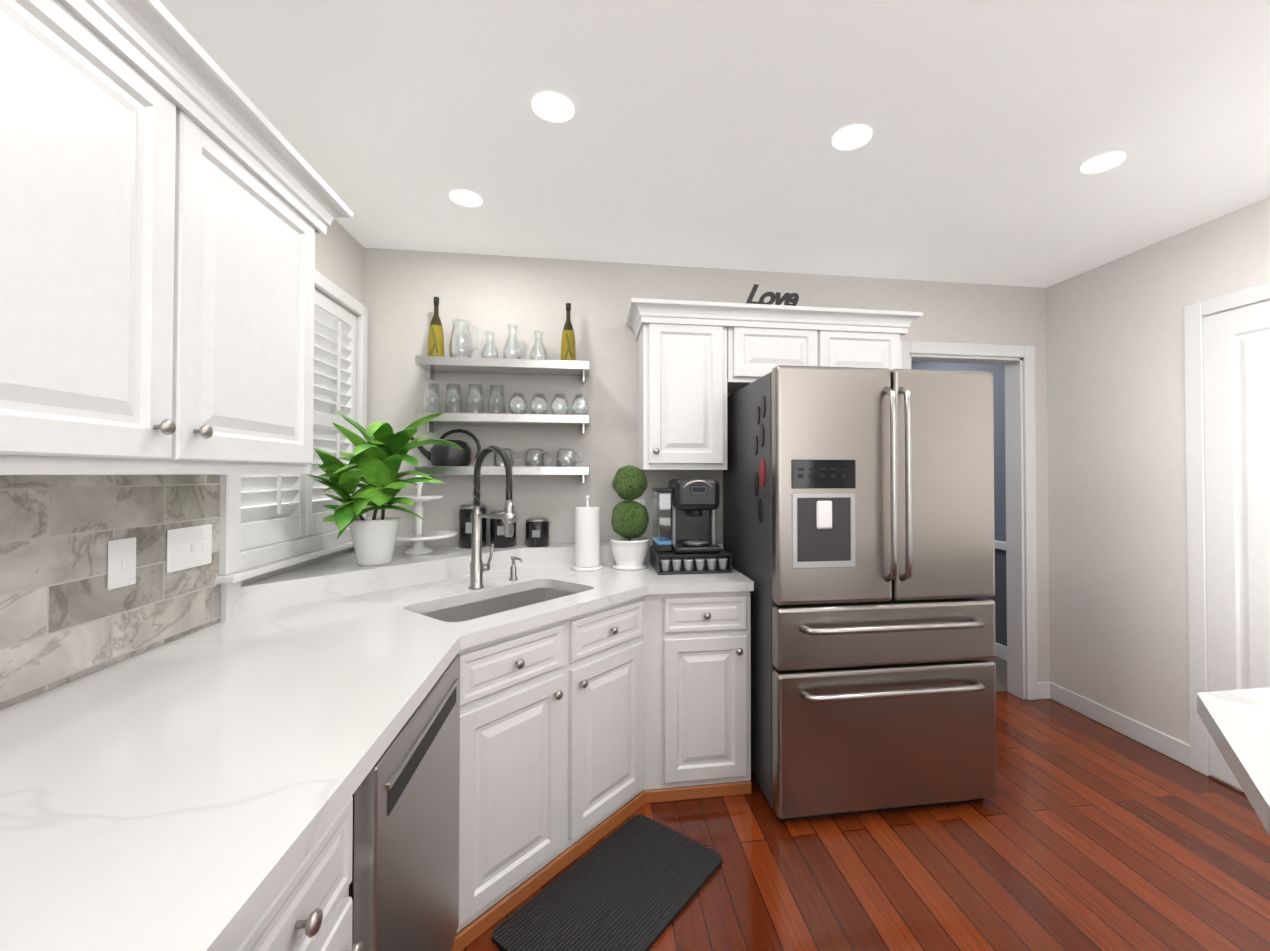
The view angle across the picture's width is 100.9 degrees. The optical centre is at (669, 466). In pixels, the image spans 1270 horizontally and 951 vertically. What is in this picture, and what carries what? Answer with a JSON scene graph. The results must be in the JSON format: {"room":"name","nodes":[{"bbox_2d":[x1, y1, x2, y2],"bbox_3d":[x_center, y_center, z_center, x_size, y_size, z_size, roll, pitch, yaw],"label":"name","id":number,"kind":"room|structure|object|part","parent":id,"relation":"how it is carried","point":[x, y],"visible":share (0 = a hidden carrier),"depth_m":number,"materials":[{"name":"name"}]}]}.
{"room":"kitchen","nodes":[
{"label":"kitchen","id":0,"kind":"room"},
{"bbox_2d":[239,219,363,585],"bbox_3d":[-1.278,0.117,0.354,0.120,2.530,4.870,0,-1,-8],"label":"wall","id":1,"kind":"structure","parent":0,"point":[339,254],"depth_m":2.40,"materials":[{"name":"paint"}]},
{"bbox_2d":[0,475,220,709],"bbox_3d":[-1.241,0.177,0.544,0.010,0.584,2.197,0,-1,-8],"label":"tile backsplash","id":2,"kind":"structure","parent":1,"relation":"attached to","point":[66,616],"depth_m":1.20,"materials":[{"name":"stone"}]},
{"bbox_2d":[107,537,135,589],"bbox_3d":[-1.340,0.237,1.284,0.012,0.118,0.075,0,-1,-8],"label":"light switch","id":3,"kind":"object","parent":1,"relation":"attached to","point":[121,570],"depth_m":1.28,"materials":[{"name":"white plastic"}]},
{"bbox_2d":[0,0,352,474],"bbox_3d":[-1.116,-0.398,1.057,0.396,0.830,1.158,0,-1,-8],"label":"upper cabinet","id":4,"kind":"object","parent":1,"relation":"attached to","point":[172,203],"visible":1,"depth_m":0.97,"materials":[{"name":"white wood"}]},
{"bbox_2d":[166,524,211,572],"bbox_3d":[-1.372,0.233,1.502,0.012,0.118,0.165,0,-1,-8],"label":"light switch","id":5,"kind":"object","parent":1,"relation":"attached to","point":[189,547],"depth_m":1.49,"materials":[{"name":"white plastic"}]},
{"bbox_2d":[216,270,367,583],"bbox_3d":[-1.467,-0.220,2.126,0.097,1.177,1.030,0,-1,-8],"label":"window shutters","id":6,"kind":"object","parent":1,"relation":"attached to","point":[340,356],"visible":0.46,"depth_m":2.20,"materials":[{"name":"white wood"}]},
{"bbox_2d":[363,248,1049,681],"bbox_3d":[0.440,0.154,3.011,4.060,2.530,0.120,0,-1,-8],"label":"wall","id":7,"kind":"structure","parent":0,"point":[481,292],"depth_m":2.81,"materials":[{"name":"paint"}]},
{"bbox_2d":[414,466,588,483],"bbox_3d":[-0.827,0.045,2.660,0.827,0.085,0.196,0,-1,-8],"label":"steel shelf","id":8,"kind":"object","parent":7,"relation":"attached to","point":[431,471],"visible":0.9,"depth_m":2.56,"materials":[{"name":"grey metal"}]},
{"bbox_2d":[410,429,480,465],"bbox_3d":[-1.138,-0.094,2.618,0.373,0.189,0.188,0,-1,-8],"label":"kettle","id":9,"kind":"object","parent":8,"relation":"on","point":[441,455],"visible":0.75,"depth_m":2.56,"materials":[{"name":"black metal"}]},
{"bbox_2d":[493,448,519,465],"bbox_3d":[-0.835,-0.044,2.657,0.118,0.090,0.101,1,-1,-44],"label":"cup","id":10,"kind":"object","parent":8,"relation":"on","point":[496,459],"depth_m":2.63,"materials":[{"name":"clear glass"}]},
{"bbox_2d":[525,449,551,465],"bbox_3d":[-0.681,-0.044,2.680,0.118,0.090,0.101,1,-1,-44],"label":"cup","id":11,"kind":"object","parent":8,"relation":"on","point":[528,462],"depth_m":2.65,"materials":[{"name":"clear glass"}]},
{"bbox_2d":[556,449,581,466],"bbox_3d":[-0.528,-0.043,2.703,0.118,0.090,0.101,1,-1,-44],"label":"cup","id":12,"kind":"object","parent":8,"relation":"on","point":[573,463],"depth_m":2.67,"materials":[{"name":"clear glass"}]},
{"bbox_2d":[415,412,588,434],"bbox_3d":[-0.827,-0.215,2.664,0.827,0.085,0.196,0,-1,-8],"label":"steel shelf","id":13,"kind":"object","parent":7,"relation":"attached to","point":[444,418],"visible":0.9,"depth_m":2.59,"materials":[{"name":"grey metal"}]},
{"bbox_2d":[415,356,589,383],"bbox_3d":[-0.827,-0.486,2.667,0.827,0.085,0.196,0,-1,-8],"label":"steel shelf","id":14,"kind":"object","parent":7,"relation":"attached to","point":[430,365],"visible":1,"depth_m":2.60,"materials":[{"name":"grey metal"}]},
{"bbox_2d":[427,297,444,356],"bbox_3d":[-1.169,-0.688,2.620,0.079,0.315,0.080,0,-1,4],"label":"bottle","id":15,"kind":"object","parent":14,"relation":"on","point":[436,342],"depth_m":2.60,"materials":[{"name":"yellow glass"}]},
{"bbox_2d":[560,303,575,360],"bbox_3d":[-0.526,-0.687,2.716,0.079,0.315,0.080,0,-1,4],"label":"bottle","id":16,"kind":"object","parent":14,"relation":"on","point":[568,349],"depth_m":2.69,"materials":[{"name":"yellow glass"}]},
{"bbox_2d":[633,500,644,505],"bbox_3d":[-0.172,0.240,2.851,0.075,0.115,0.011,0,-1,-8],"label":"electrical outlet plate","id":17,"kind":"object","parent":7,"relation":"attached to","point":[642,502],"depth_m":2.85,"materials":[{"name":"white plastic"}]},
{"bbox_2d":[634,298,733,469],"bbox_3d":[0.059,-0.384,2.729,0.422,0.808,0.330,0,-1,-8],"label":"upper cabinet","id":18,"kind":"object","parent":7,"relation":"attached to","point":[698,361],"depth_m":2.57,"materials":[{"name":"white wood"}]},
{"bbox_2d":[734,303,909,391],"bbox_3d":[0.737,-0.603,2.833,0.942,0.368,0.330,0,-1,-8],"label":"upper cabinet","id":19,"kind":"object","parent":7,"relation":"attached to","point":[765,337],"depth_m":2.66,"materials":[{"name":"white wood"}]},
{"bbox_2d":[746,284,798,305],"bbox_3d":[0.513,-0.852,2.626,0.283,0.110,0.006,0,-1,-8],"label":"love sign","id":20,"kind":"object","parent":19,"relation":"on","point":[787,297],"visible":0.85,"depth_m":2.63,"materials":[{"name":"black"}]},
{"bbox_2d":[902,341,1037,699],"bbox_3d":[1.787,0.342,3.201,0.902,2.160,0.140,0,-1,-8],"label":"door frame","id":21,"kind":"structure","parent":7,"relation":"attached to","point":[1018,361],"depth_m":3.20,"materials":[{"name":"white wood"}]},
{"bbox_2d":[1038,682,1189,766],"bbox_3d":[1.845,1.365,2.753,1.110,0.100,0.769,0,-1,-8],"label":"baseboard","id":22,"kind":"structure","parent":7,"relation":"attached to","point":[1165,744],"depth_m":2.78,"materials":[{"name":"white wood"}]},
{"bbox_2d":[159,0,1269,287],"bbox_3d":[0.730,-1.173,0.671,4.180,0.060,4.870,0,-1,-8],"label":"ceiling","id":23,"kind":"structure","parent":0,"point":[695,132],"depth_m":1.72,"materials":[{"name":"paint"}]},
{"bbox_2d":[449,190,482,207],"bbox_3d":[-0.851,-1.117,2.189,0.132,0.008,0.132,0,-1,-8],"label":"recessed light","id":24,"kind":"object","parent":23,"relation":"in","point":[465,198],"visible":1,"depth_m":2.18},
{"bbox_2d":[532,92,574,122],"bbox_3d":[-0.366,-1.125,1.645,0.132,0.008,0.132,0,-1,-8],"label":"recessed light","id":25,"kind":"object","parent":23,"relation":"in","point":[553,107],"visible":1,"depth_m":1.64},
{"bbox_2d":[832,124,871,150],"bbox_3d":[0.624,-1.123,1.792,0.132,0.008,0.132,0,-1,-8],"label":"recessed light","id":26,"kind":"object","parent":23,"relation":"in","point":[852,137],"visible":1,"depth_m":1.79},
{"bbox_2d":[1080,151,1125,173],"bbox_3d":[1.603,-1.121,1.938,0.132,0.008,0.132,0,-1,-8],"label":"recessed light","id":27,"kind":"object","parent":23,"relation":"in","point":[1103,162],"visible":1,"depth_m":1.93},
{"bbox_2d":[462,692,1269,950],"bbox_3d":[0.730,1.416,0.635,4.180,0.060,4.870,0,-1,-8],"label":"floor","id":28,"kind":"structure","parent":0,"point":[1079,832],"depth_m":1.85,"materials":[{"name":"brown wood"}]},
{"bbox_2d":[0,541,753,950],"bbox_3d":[-0.480,0.883,1.645,1.833,1.035,2.280,0,-1,-8],"label":"base cabinet","id":29,"kind":"object","parent":28,"relation":"on","point":[196,791],"depth_m":1.34,"materials":[{"name":"white stone"}]},
{"bbox_2d":[308,412,463,565],"bbox_3d":[-1.104,0.083,2.049,0.503,0.634,0.460,0,-1,-8],"label":"potted plant","id":30,"kind":"object","parent":29,"relation":"on","point":[379,457],"visible":1,"depth_m":2.08,"materials":[{"name":"green plant"}]},
{"bbox_2d":[349,654,459,950],"bbox_3d":[-0.839,0.959,1.146,0.595,0.869,0.584,0,-1,-8],"label":"dishwasher","id":31,"kind":"object","parent":29,"relation":"in","point":[404,890],"visible":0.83,"depth_m":1.09,"materials":[{"name":"silver metal"}]},
{"bbox_2d":[395,475,457,554],"bbox_3d":[-1.177,0.220,2.456,0.340,0.370,0.340,0,-1,-8],"label":"tiered stand","id":32,"kind":"object","parent":29,"relation":"on","point":[418,536],"visible":0.92,"depth_m":2.44,"materials":[{"name":"white ceramic"}]},
{"bbox_2d":[459,504,488,548],"bbox_3d":[-0.993,0.301,2.659,0.146,0.215,0.133,0,-1,-8],"label":"canister","id":33,"kind":"object","parent":29,"relation":"on","point":[465,516],"visible":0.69,"depth_m":2.60,"materials":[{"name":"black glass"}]},
{"bbox_2d":[469,445,515,588],"bbox_3d":[-0.700,0.204,2.067,0.204,0.572,0.222,0,-1,-8],"label":"faucet","id":34,"kind":"object","parent":29,"relation":"on","point":[508,518],"visible":1,"depth_m":2.10,"materials":[{"name":"silver metal"}]},
{"bbox_2d":[490,510,518,547],"bbox_3d":[-0.844,0.318,2.680,0.142,0.180,0.129,0,-1,-8],"label":"canister","id":35,"kind":"object","parent":29,"relation":"on","point":[498,539],"visible":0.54,"depth_m":2.62,"materials":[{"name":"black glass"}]},
{"bbox_2d":[509,556,522,579],"bbox_3d":[-0.664,0.443,2.266,0.064,0.100,0.064,0,-1,-8],"label":"soap dispenser","id":36,"kind":"object","parent":29,"relation":"on","point":[513,570],"visible":1,"depth_m":2.27,"materials":[{"name":"grey metal"}]},
{"bbox_2d":[525,517,551,546],"bbox_3d":[-0.676,0.339,2.705,0.134,0.140,0.121,0,-1,-8],"label":"canister","id":37,"kind":"object","parent":29,"relation":"on","point":[537,532],"visible":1,"depth_m":2.65,"materials":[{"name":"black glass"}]},
{"bbox_2d":[571,495,603,570],"bbox_3d":[-0.399,0.318,2.545,0.156,0.357,0.156,0,-1,-8],"label":"paper towel holder","id":38,"kind":"object","parent":29,"relation":"on","point":[587,537],"visible":1,"depth_m":2.49,"materials":[{"name":"white paper"}]},
{"bbox_2d":[610,465,648,569],"bbox_3d":[-0.197,0.245,2.581,0.194,0.503,0.195,0,-1,-8],"label":"potted topiary","id":39,"kind":"object","parent":29,"relation":"on","point":[629,524],"visible":1,"depth_m":2.52,"materials":[{"name":"green plant"}]},
{"bbox_2d":[652,479,720,552],"bbox_3d":[0.077,0.235,2.567,0.298,0.345,0.299,0,-1,-8],"label":"coffee maker","id":40,"kind":"object","parent":29,"relation":"on","point":[684,515],"visible":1,"depth_m":2.48,"materials":[{"name":"black plastic"}]},
{"bbox_3d":[0.093,0.453,2.563,0.345,0.088,0.325,0,-1,-8],"label":"black coffee pod drawer","id":41,"kind":"part","parent":29,"relation":"part of","materials":[{"name":"black plastic"}]},
{"bbox_2d":[492,814,721,950],"bbox_3d":[-0.169,1.393,1.705,0.405,0.016,0.690,-1,-1,37],"label":"anti-fatigue mat","id":42,"kind":"object","parent":28,"relation":"on","point":[638,882],"visible":0.89,"depth_m":1.69,"materials":[{"name":"black rubber"}]},
{"bbox_2d":[723,365,996,820],"bbox_3d":[0.829,0.509,2.496,0.952,1.805,0.933,0,-1,-8],"label":"refrigerator","id":43,"kind":"object","parent":28,"relation":"on","point":[858,528],"visible":1,"depth_m":2.10,"materials":[{"name":"grey metal"}]},
{"bbox_2d":[1197,687,1269,835],"bbox_3d":[1.283,0.923,0.431,2.868,0.920,1.350,0,-1,-8],"label":"countertop","id":44,"kind":"structure","parent":28,"relation":"on","point":[1236,723],"depth_m":0.93,"materials":[{"name":"stone"}]},
{"bbox_2d":[911,361,1006,646],"bbox_3d":[2.368,0.179,4.859,0.140,2.530,2.971,0,-1,-8],"label":"wall","id":45,"kind":"structure","parent":0,"point":[999,598],"depth_m":3.87,"materials":[{"name":"grey paint"}]},
{"bbox_2d":[995,540,1006,660],"bbox_3d":[2.317,1.002,4.780,0.019,0.866,2.846,0,-1,-8],"label":"trim","id":46,"kind":"structure","parent":45,"relation":"attached to","point":[1001,651],"depth_m":3.87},
{"bbox_2d":[989,656,1007,691],"bbox_3d":[1.448,1.468,4.705,2.000,0.068,2.970,0,-1,-8],"label":"floor","id":47,"kind":"structure","parent":0,"point":[1001,674],"depth_m":3.57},
{"bbox_2d":[1046,197,1269,791],"bbox_3d":[2.747,0.125,0.892,0.120,2.530,4.750,0,-1,-8],"label":"wall","id":48,"kind":"structure","parent":0,"point":[1118,576],"depth_m":2.75,"materials":[{"name":"paint"}]},
{"bbox_2d":[1184,281,1269,790],"bbox_3d":[2.514,0.319,1.971,0.019,2.172,0.997,0,-1,-8],"label":"door frame","id":49,"kind":"structure","parent":48,"relation":"attached to","point":[1227,389],"depth_m":2.31,"materials":[{"name":"white wood"}]},
{"label":"outside","id":50,"kind":"structure","parent":0,"visible":0},
{"bbox_2d":[241,487,325,507],"bbox_3d":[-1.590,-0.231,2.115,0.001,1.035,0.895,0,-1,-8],"label":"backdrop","id":51,"kind":"structure","parent":50,"point":[274,504],"depth_m":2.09,"materials":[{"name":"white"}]}
]}

